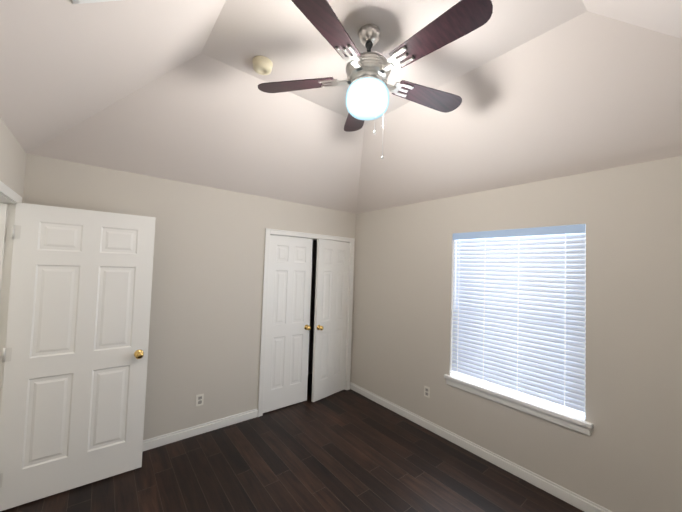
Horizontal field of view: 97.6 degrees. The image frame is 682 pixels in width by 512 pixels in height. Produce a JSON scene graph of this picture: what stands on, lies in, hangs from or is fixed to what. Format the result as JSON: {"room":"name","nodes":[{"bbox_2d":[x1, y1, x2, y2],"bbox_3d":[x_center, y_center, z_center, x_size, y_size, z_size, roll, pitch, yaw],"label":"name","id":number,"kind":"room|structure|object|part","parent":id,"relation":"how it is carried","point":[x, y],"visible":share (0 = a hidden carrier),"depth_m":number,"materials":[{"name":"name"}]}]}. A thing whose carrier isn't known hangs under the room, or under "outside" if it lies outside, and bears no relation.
{"room":"empty bedroom","nodes":[
{"label":"empty bedroom","id":0,"kind":"room"},
{"bbox_2d":[0,117,27,202],"bbox_3d":[-1.241,0.443,0.658,0.120,2.440,3.990,4,-3,-39],"label":"wall","id":1,"kind":"structure","parent":0,"point":[13,158],"depth_m":1.91,"materials":[{"name":"beige paint"}]},
{"bbox_2d":[0,181,21,415],"bbox_3d":[-2.038,0.626,1.642,0.152,2.094,0.928,4,-3,-39],"label":"door frame","id":2,"kind":"structure","parent":1,"relation":"attached to","point":[10,198],"depth_m":1.99,"materials":[{"name":"white wood"}]},
{"bbox_2d":[0,203,155,510],"bbox_3d":[-1.911,0.672,2.219,0.810,2.030,0.173,3,-3,-37],"label":"entry door","id":3,"kind":"structure","parent":1,"relation":"in","point":[74,384],"depth_m":2.17,"materials":[{"name":"white wood"}]},
{"bbox_3d":[-2.205,0.653,1.970,0.040,1.720,0.012,3,-3,-37],"label":"entry door hinges","id":4,"kind":"part","parent":3,"relation":"part of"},
{"bbox_3d":[-1.641,0.789,2.422,0.066,0.066,0.173,3,-3,-37],"label":"knob","id":5,"kind":"part","parent":3,"relation":"part of","materials":[{"name":"gold metal"}]},
{"bbox_2d":[28,154,355,439],"bbox_3d":[-1.137,0.541,3.216,3.240,2.440,0.120,4,-3,-39],"label":"wall","id":6,"kind":"structure","parent":0,"point":[207,292],"depth_m":2.92,"materials":[{"name":"beige paint"}]},
{"bbox_2d":[196,394,203,405],"bbox_3d":[-1.384,1.414,2.928,0.068,0.108,0.007,4,-3,-39],"label":"electrical outlet","id":7,"kind":"object","parent":6,"relation":"attached to","point":[199,399],"visible":1,"depth_m":2.93,"materials":[{"name":"white plastic"}]},
{"bbox_2d":[142,408,257,451],"bbox_3d":[-1.659,1.680,2.701,1.893,0.092,0.015,4,-3,-39],"label":"baseboard","id":8,"kind":"structure","parent":6,"relation":"attached to","point":[154,442],"depth_m":2.90,"materials":[{"name":"white wood"}]},
{"bbox_2d":[263,235,312,412],"bbox_3d":[-0.608,0.774,3.550,0.586,2.011,0.104,4,-3,-39],"label":"closet door","id":9,"kind":"structure","parent":6,"relation":"in","point":[288,327],"depth_m":3.55,"materials":[{"name":"white wood"}]},
{"bbox_2d":[257,228,354,416],"bbox_3d":[-0.404,0.763,3.785,1.325,2.088,0.141,4,-3,-39],"label":"trim","id":10,"kind":"structure","parent":6,"relation":"attached to","point":[268,232],"depth_m":3.51,"materials":[{"name":"white wood"}]},
{"bbox_2d":[311,239,349,401],"bbox_3d":[-0.096,0.804,3.901,0.104,2.011,0.586,0,-3,42],"label":"closet door","id":11,"kind":"structure","parent":6,"relation":"in","point":[330,324],"depth_m":3.88,"materials":[{"name":"white wood"}]},
{"bbox_2d":[0,374,583,511],"bbox_3d":[-0.709,1.745,1.549,4.790,0.060,4.740,4,-3,-39],"label":"floor","id":12,"kind":"structure","parent":0,"point":[344,450],"depth_m":2.41,"materials":[{"name":"brown wood"}]},
{"bbox_2d":[308,240,316,374],"bbox_3d":[-0.711,0.562,4.081,1.507,2.490,0.700,4,-3,-39],"label":"closet interior","id":13,"kind":"object","parent":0,"point":[312,311],"depth_m":4.67,"materials":[{"name":"black"}]},
{"bbox_2d":[0,0,681,213],"bbox_3d":[0.127,-1.060,1.766,3.300,0.736,3.803,4,-3,-39],"label":"ceiling","id":14,"kind":"structure","parent":0,"point":[542,89],"depth_m":2.04,"materials":[{"name":"beige paint"}]},
{"bbox_2d":[71,0,119,3],"bbox_3d":[-0.890,-1.042,1.101,0.167,0.122,0.300,4,-3,-39],"label":"ceiling vent","id":15,"kind":"object","parent":14,"relation":"in","point":[81,1],"visible":1,"depth_m":1.19,"materials":[{"name":"white metal"}]},
{"bbox_2d":[252,56,272,74],"bbox_3d":[-0.553,-1.332,2.102,0.140,0.061,0.140,4,-3,-39],"label":"smoke detector","id":16,"kind":"object","parent":14,"relation":"attached to","point":[262,65],"visible":1,"depth_m":2.06,"materials":[{"name":"beige plastic"}]},
{"bbox_2d":[258,0,492,159],"bbox_3d":[0.198,-0.965,1.758,1.364,0.770,1.324,4,-3,-39],"label":"fan","id":17,"kind":"object","parent":14,"relation":"hanging from","point":[367,92],"visible":1,"depth_m":1.67,"materials":[{"name":"brown wood"}]},
{"bbox_3d":[0.158,-0.926,1.789,0.262,0.164,0.262,4,-3,-39],"label":"globe","id":18,"kind":"part","parent":17,"relation":"part of"},
{"bbox_3d":[0.224,-0.809,1.748,0.117,0.460,0.046,4,-3,-39],"label":"chain","id":19,"kind":"part","parent":17,"relation":"part of","materials":[{"name":"silver metal"}]},
{"bbox_2d":[352,156,681,511],"bbox_3d":[1.386,0.608,2.754,0.130,2.440,3.990,4,-3,-39],"label":"wall","id":20,"kind":"structure","parent":0,"point":[624,455],"depth_m":2.18,"materials":[{"name":"beige paint"}]},
{"bbox_2d":[424,386,429,397],"bbox_3d":[0.916,1.449,3.182,0.007,0.108,0.068,4,-3,-39],"label":"electrical outlet","id":21,"kind":"object","parent":20,"relation":"attached to","point":[426,391],"visible":1,"depth_m":3.18,"materials":[{"name":"white plastic"}]},
{"bbox_2d":[350,382,611,511],"bbox_3d":[1.299,1.777,2.672,0.015,0.092,3.750,4,-3,-39],"label":"baseboard","id":22,"kind":"structure","parent":20,"relation":"attached to","point":[562,493],"depth_m":2.61,"materials":[{"name":"white wood"}]},
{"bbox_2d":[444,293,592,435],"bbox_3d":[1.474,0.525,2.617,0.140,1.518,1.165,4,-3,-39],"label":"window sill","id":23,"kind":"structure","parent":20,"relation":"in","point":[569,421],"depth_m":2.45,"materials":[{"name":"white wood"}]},
{"bbox_2d":[450,224,585,419],"bbox_3d":[1.472,0.482,2.616,0.060,1.428,1.069,4,-3,-39],"label":"window blind","id":24,"kind":"object","parent":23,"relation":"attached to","point":[519,309],"visible":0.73,"depth_m":2.51,"materials":[{"name":"white plastic"}]}
]}

